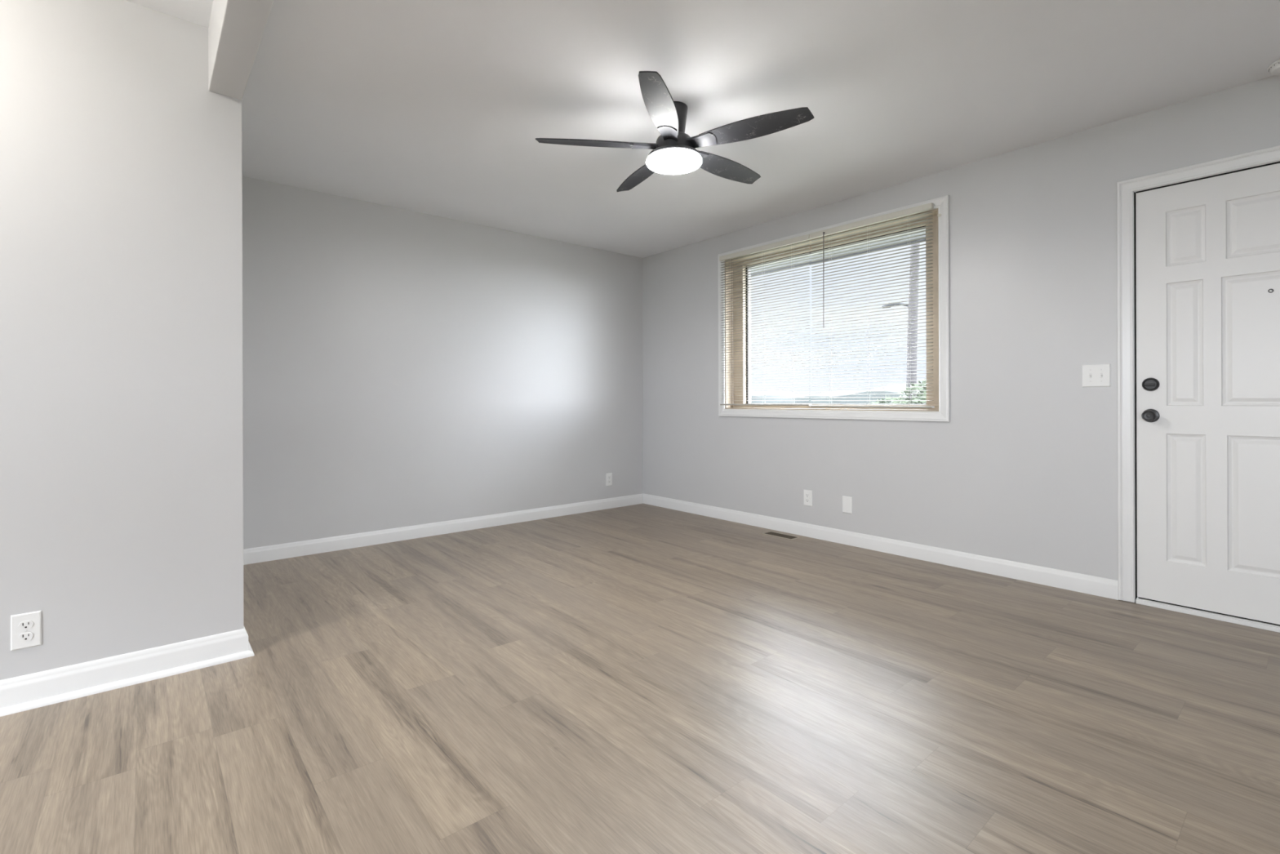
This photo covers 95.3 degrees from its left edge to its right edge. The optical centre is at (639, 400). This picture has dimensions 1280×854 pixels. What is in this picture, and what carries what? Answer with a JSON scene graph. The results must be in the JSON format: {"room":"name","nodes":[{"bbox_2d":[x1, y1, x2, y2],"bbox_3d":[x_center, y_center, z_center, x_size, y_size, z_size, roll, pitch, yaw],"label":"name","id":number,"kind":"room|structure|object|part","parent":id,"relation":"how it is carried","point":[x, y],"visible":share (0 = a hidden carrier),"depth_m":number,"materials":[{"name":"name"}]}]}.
{"room":"empty living room","nodes":[
{"label":"empty living room","id":0,"kind":"room"},
{"bbox_2d":[0,0,244,679],"bbox_3d":[-3.331,-0.259,0.957,4.443,2.585,0.110,0,0,-40],"label":"wall partition","id":1,"kind":"structure","parent":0,"point":[122,376],"depth_m":2.11,"materials":[{"name":"grey paint"}]},
{"bbox_2d":[10,610,41,650],"bbox_3d":[-2.058,0.772,1.957,0.072,0.116,0.009,0,0,-40],"label":"wall outlet","id":2,"kind":"object","parent":1,"relation":"attached to","point":[25,628],"visible":1,"depth_m":1.95,"materials":[{"name":"white plastic"}]},
{"bbox_2d":[18,620,33,629],"bbox_3d":[-2.057,0.752,1.955,0.034,0.027,0.004,0,0,-40],"label":"receptacle","id":3,"kind":"object","parent":2,"relation":"attached to","point":[23,624],"depth_m":1.95,"materials":[{"name":"white plastic"}]},
{"bbox_2d":[18,631,33,641],"bbox_3d":[-2.057,0.791,1.955,0.034,0.027,0.004,0,0,-40],"label":"receptacle","id":4,"kind":"object","parent":2,"relation":"attached to","point":[23,636],"depth_m":1.95,"materials":[{"name":"white plastic"}]},
{"bbox_2d":[124,0,213,27],"bbox_3d":[-1.423,-1.518,-1.375,4.339,0.120,6.020,0,0,-40],"label":"ceiling","id":5,"kind":"structure","parent":0,"point":[196,11],"depth_m":2.17,"materials":[{"name":"white paint"}]},
{"bbox_2d":[208,0,274,99],"bbox_3d":[0.239,-1.390,0.097,0.109,0.347,5.832,0,0,-40],"label":"wall header","id":6,"kind":"structure","parent":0,"point":[236,28],"depth_m":2.01,"materials":[{"name":"grey paint"}]},
{"bbox_2d":[242,176,643,549],"bbox_3d":[-1.385,-0.243,4.703,3.590,2.540,0.140,0,0,-40],"label":"wall","id":7,"kind":"structure","parent":0,"point":[402,367],"depth_m":4.38,"materials":[{"name":"grey paint"}]},
{"bbox_2d":[605,472,612,485],"bbox_3d":[-0.292,0.750,5.530,0.072,0.116,0.009,0,0,-40],"label":"wall outlet","id":8,"kind":"object","parent":7,"relation":"attached to","point":[608,476],"visible":1,"depth_m":5.53,"materials":[{"name":"white plastic"}]},
{"bbox_2d":[0,503,1279,853],"bbox_3d":[-0.581,1.075,0.429,7.944,0.100,7.690,0,0,-40],"label":"floor","id":9,"kind":"structure","parent":0,"point":[640,678],"depth_m":1.88,"materials":[{"name":"beige wood"}]},
{"bbox_2d":[760,530,801,540],"bbox_3d":[1.059,1.017,4.394,0.126,0.004,0.280,0,0,-40],"label":"floor vent","id":10,"kind":"object","parent":9,"relation":"in","point":[771,533],"visible":1,"depth_m":4.38,"materials":[{"name":"beige metal"}]},
{"bbox_2d":[241,0,1279,257],"bbox_3d":[1.148,-1.481,1.904,3.626,0.120,7.690,0,0,-40],"label":"ceiling","id":11,"kind":"structure","parent":0,"point":[438,108],"depth_m":2.66,"materials":[{"name":"white paint"}]},
{"bbox_2d":[535,71,813,191],"bbox_3d":[0.194,-1.274,2.868,1.225,0.287,1.267,0,0,-40],"label":"ceiling fan","id":12,"kind":"object","parent":11,"relation":"hanging from","point":[674,152],"visible":1,"depth_m":2.73,"materials":[{"name":"black metal"}]},
{"bbox_3d":[-0.238,-1.229,2.783,0.511,0.016,0.132,0,13,-6],"label":"blade","id":13,"kind":"part","parent":12,"relation":"part of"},
{"bbox_3d":[-0.004,-1.230,3.198,0.132,0.016,0.511,-14,6,-23],"label":"blade","id":14,"kind":"part","parent":12,"relation":"part of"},
{"bbox_3d":[0.024,-1.229,2.814,0.144,0.020,0.092,0,13,-6],"label":"blade arm","id":15,"kind":"part","parent":12,"relation":"part of"},
{"bbox_3d":[0.085,-1.230,2.432,0.132,0.016,0.511,13,3,12],"label":"blade","id":16,"kind":"part","parent":12,"relation":"part of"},
{"bbox_3d":[0.136,-1.230,2.690,0.092,0.020,0.144,13,3,12],"label":"blade arm","id":17,"kind":"part","parent":12,"relation":"part of"},
{"bbox_2d":[646,147,702,174],"bbox_3d":[0.165,-1.149,2.829,0.271,0.037,0.271,0,0,-40],"label":"diffuser","id":18,"kind":"object","parent":12,"relation":"attached to","point":[668,161],"depth_m":2.77,"materials":[{"name":"white glass"}]},
{"bbox_3d":[0.288,-1.230,2.758,0.144,0.020,0.092,0,-13,30],"label":"blade arm","id":19,"kind":"part","parent":12,"relation":"part of"},
{"bbox_3d":[0.270,-1.230,2.924,0.144,0.020,0.092,0,-13,-42],"label":"blade arm","id":20,"kind":"part","parent":12,"relation":"part of"},
{"bbox_3d":[0.464,-1.231,3.103,0.511,0.016,0.132,0,-13,-42],"label":"blade","id":21,"kind":"part","parent":12,"relation":"part of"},
{"bbox_3d":[0.518,-1.231,2.630,0.511,0.016,0.132,0,-13,30],"label":"blade","id":22,"kind":"part","parent":12,"relation":"part of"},
{"bbox_2d":[1267,58,1279,75],"bbox_3d":[2.735,-1.408,2.452,0.132,0.036,0.132,0,0,-40],"label":"smoke detector","id":23,"kind":"object","parent":11,"relation":"attached to","point":[1273,68],"visible":1,"depth_m":2.47,"materials":[{"name":"white plastic"}]},
{"bbox_2d":[642,75,1279,580],"bbox_3d":[2.481,-0.256,3.032,0.140,2.540,7.690,0,0,-40],"label":"wall","id":24,"kind":"structure","parent":0,"point":[1023,468],"depth_m":3.42,"materials":[{"name":"grey paint"}]},
{"bbox_2d":[804,489,812,506],"bbox_3d":[1.255,0.730,4.365,0.009,0.116,0.072,0,0,-40],"label":"wall outlet","id":25,"kind":"object","parent":24,"relation":"attached to","point":[807,494],"visible":1,"depth_m":4.36,"materials":[{"name":"white plastic"}]},
{"bbox_2d":[718,195,950,422],"bbox_3d":[1.359,-0.563,4.368,0.199,1.393,1.889,0,0,-40],"label":"window","id":26,"kind":"structure","parent":24,"relation":"in","point":[940,389],"depth_m":4.16,"materials":[{"name":"white paint"}]},
{"bbox_2d":[719,234,811,405],"bbox_3d":[0.971,-0.593,4.648,0.029,1.268,0.880,0,0,-40],"label":"mini blind","id":27,"kind":"object","parent":26,"relation":"attached to","point":[804,237],"visible":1,"depth_m":4.62,"materials":[{"name":"white plastic"}]},
{"bbox_3d":[0.768,-0.576,4.887,0.029,1.223,0.001,0,0,-40],"label":"ladder cord","id":28,"kind":"part","parent":27,"relation":"part of","materials":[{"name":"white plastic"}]},
{"bbox_3d":[0.982,-0.577,4.636,0.029,1.223,0.001,0,0,-40],"label":"ladder cord","id":29,"kind":"part","parent":27,"relation":"part of","materials":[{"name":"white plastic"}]},
{"bbox_3d":[0.974,0.035,4.648,0.024,0.013,0.874,0,0,-40],"label":"rail","id":30,"kind":"part","parent":27,"relation":"part of","materials":[{"name":"white plastic"}]},
{"bbox_3d":[1.161,-0.578,4.426,0.029,1.223,0.001,0,0,-40],"label":"ladder cord","id":31,"kind":"part","parent":27,"relation":"part of","materials":[{"name":"white fabric"}]},
{"bbox_3d":[1.419,-0.558,4.422,0.039,1.188,1.531,0,0,-40],"label":"sash","id":32,"kind":"part","parent":26,"relation":"part of","materials":[{"name":"grey plastic"}]},
{"bbox_2d":[809,202,934,408],"bbox_3d":[1.540,-0.590,3.970,0.040,1.280,0.878,0,0,-40],"label":"mini blind","id":33,"kind":"object","parent":26,"relation":"attached to","point":[928,206],"visible":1,"depth_m":3.93,"materials":[{"name":"white plastic"}]},
{"bbox_3d":[1.366,-0.574,4.184,0.029,1.235,0.001,0,0,-40],"label":"ladder cord","id":34,"kind":"part","parent":33,"relation":"part of","materials":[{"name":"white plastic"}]},
{"bbox_3d":[1.553,-0.575,3.964,0.029,1.235,0.001,0,0,-40],"label":"ladder cord","id":35,"kind":"part","parent":33,"relation":"part of","materials":[{"name":"white fabric"}]},
{"bbox_3d":[1.546,0.043,3.974,0.024,0.013,0.872,0,0,-40],"label":"rail","id":36,"kind":"part","parent":33,"relation":"part of","materials":[{"name":"white plastic"}]},
{"bbox_3d":[1.731,-0.576,3.753,0.029,1.235,0.001,0,0,-40],"label":"ladder cord","id":37,"kind":"part","parent":33,"relation":"part of","materials":[{"name":"white fabric"}]},
{"bbox_2d":[751,231,925,277],"bbox_3d":[2.538,-1.286,3.471,0.520,0.200,10.000,0,0,-40],"label":"trim","id":38,"kind":"structure","parent":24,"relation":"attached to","point":[922,233],"depth_m":4.80,"materials":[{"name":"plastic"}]},
{"bbox_2d":[842,495,852,513],"bbox_3d":[1.463,0.737,4.121,0.007,0.117,0.074,0,0,-40],"label":"blank plate","id":39,"kind":"object","parent":24,"relation":"attached to","point":[846,500],"visible":1,"depth_m":4.12,"materials":[{"name":"white plastic"}]},
{"bbox_2d":[643,493,1118,599],"bbox_3d":[1.232,0.971,4.389,0.014,0.096,3.720,0,0,-40],"label":"baseboard","id":40,"kind":"structure","parent":24,"relation":"attached to","point":[1078,582],"depth_m":3.73,"materials":[{"name":"white paint"}]},
{"bbox_2d":[1081,364,1110,386],"bbox_3d":[2.373,-0.129,3.039,0.016,0.117,0.119,0,0,-40],"label":"light switch","id":41,"kind":"object","parent":24,"relation":"attached to","point":[1093,375],"visible":1,"depth_m":3.04,"materials":[{"name":"white plastic"}]},
{"bbox_2d":[1116,145,1279,626],"bbox_3d":[2.825,-0.048,2.613,0.160,2.123,1.053,0,0,-40],"label":"trim","id":42,"kind":"structure","parent":24,"relation":"attached to","point":[1126,190],"depth_m":2.93,"materials":[{"name":"white paint"}]},
{"bbox_2d":[1135,163,1279,624],"bbox_3d":[2.775,-0.028,2.571,0.107,2.021,0.910,0,0,-40],"label":"door","id":43,"kind":"structure","parent":24,"relation":"in","point":[1208,249],"depth_m":2.71,"materials":[{"name":"white paint"}]},
{"bbox_3d":[2.499,0.075,2.862,0.063,0.066,0.066,0,0,-40],"label":"knob","id":44,"kind":"part","parent":43,"relation":"part of","materials":[{"name":"black metal"}]},
{"bbox_2d":[1136,596,1279,632],"bbox_3d":[2.833,1.001,2.613,0.152,0.024,0.921,0,0,-40],"label":"threshold","id":45,"kind":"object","parent":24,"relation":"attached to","point":[1254,624],"depth_m":2.71,"materials":[{"name":"white paint"}]},
{"label":"outside","id":46,"kind":"structure","parent":0,"visible":0},
{"bbox_3d":[20.786,1.479,37.325,200.000,0.050,150.000,0,0,-40],"label":"ground","id":47,"kind":"structure","parent":46,"visible":0},
{"bbox_2d":[751,382,923,404],"bbox_3d":[22.219,-0.062,54.944,15.000,3.023,45.000,0,0,-40],"label":"hills","id":48,"kind":"structure","parent":47,"relation":"on","point":[888,388],"depth_m":52.81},
{"bbox_2d":[869,395,923,404],"bbox_3d":[6.385,0.678,15.666,1.290,1.666,3.087,0,0,-40],"label":"tree","id":49,"kind":"object","parent":47,"relation":"on","point":[886,398],"visible":0.03,"depth_m":15.37,"materials":[{"name":"green plant"}]},
{"bbox_2d":[881,242,919,399],"bbox_3d":[6.342,-1.998,14.153,0.242,7.005,0.972,0,0,-40],"label":"utility pole","id":50,"kind":"object","parent":47,"relation":"on","point":[911,376],"visible":0.41,"depth_m":13.86,"materials":[{"name":"black wood"}]},
{"bbox_2d":[881,302,907,308],"bbox_3d":[6.274,-2.316,14.232,0.128,0.192,0.764,0,0,-40],"label":"lamp","id":51,"kind":"object","parent":50,"relation":"attached to","point":[895,304],"depth_m":14.28,"materials":[{"name":"grey metal"}]},
{"bbox_2d":[888,377,926,404],"bbox_3d":[6.477,0.360,12.593,1.754,2.298,2.587,0,0,-30],"label":"tree","id":52,"kind":"object","parent":47,"relation":"on","point":[923,386],"visible":0.05,"depth_m":12.62,"materials":[{"name":"green plant"}]},
{"bbox_3d":[-2.187,-0.240,2.958,0.109,2.540,1.480,0,0,-40],"label":"wall","id":53,"kind":"structure","parent":0,"visible":0},
{"bbox_2d":[0,640,254,716],"bbox_3d":[-3.722,1.024,1.556,4.335,0.021,1.598,0,0,-40],"label":"trim","id":54,"kind":"structure","parent":53,"relation":"attached to","point":[24,706],"depth_m":2.09,"materials":[{"name":"white paint"}]},
{"bbox_2d":[0,493,643,707],"bbox_3d":[-2.418,0.977,2.684,7.785,0.109,1.594,0,0,-40],"label":"baseboard","id":55,"kind":"structure","parent":53,"relation":"attached to","point":[14,691],"depth_m":2.30,"materials":[{"name":"white paint"}]}
]}

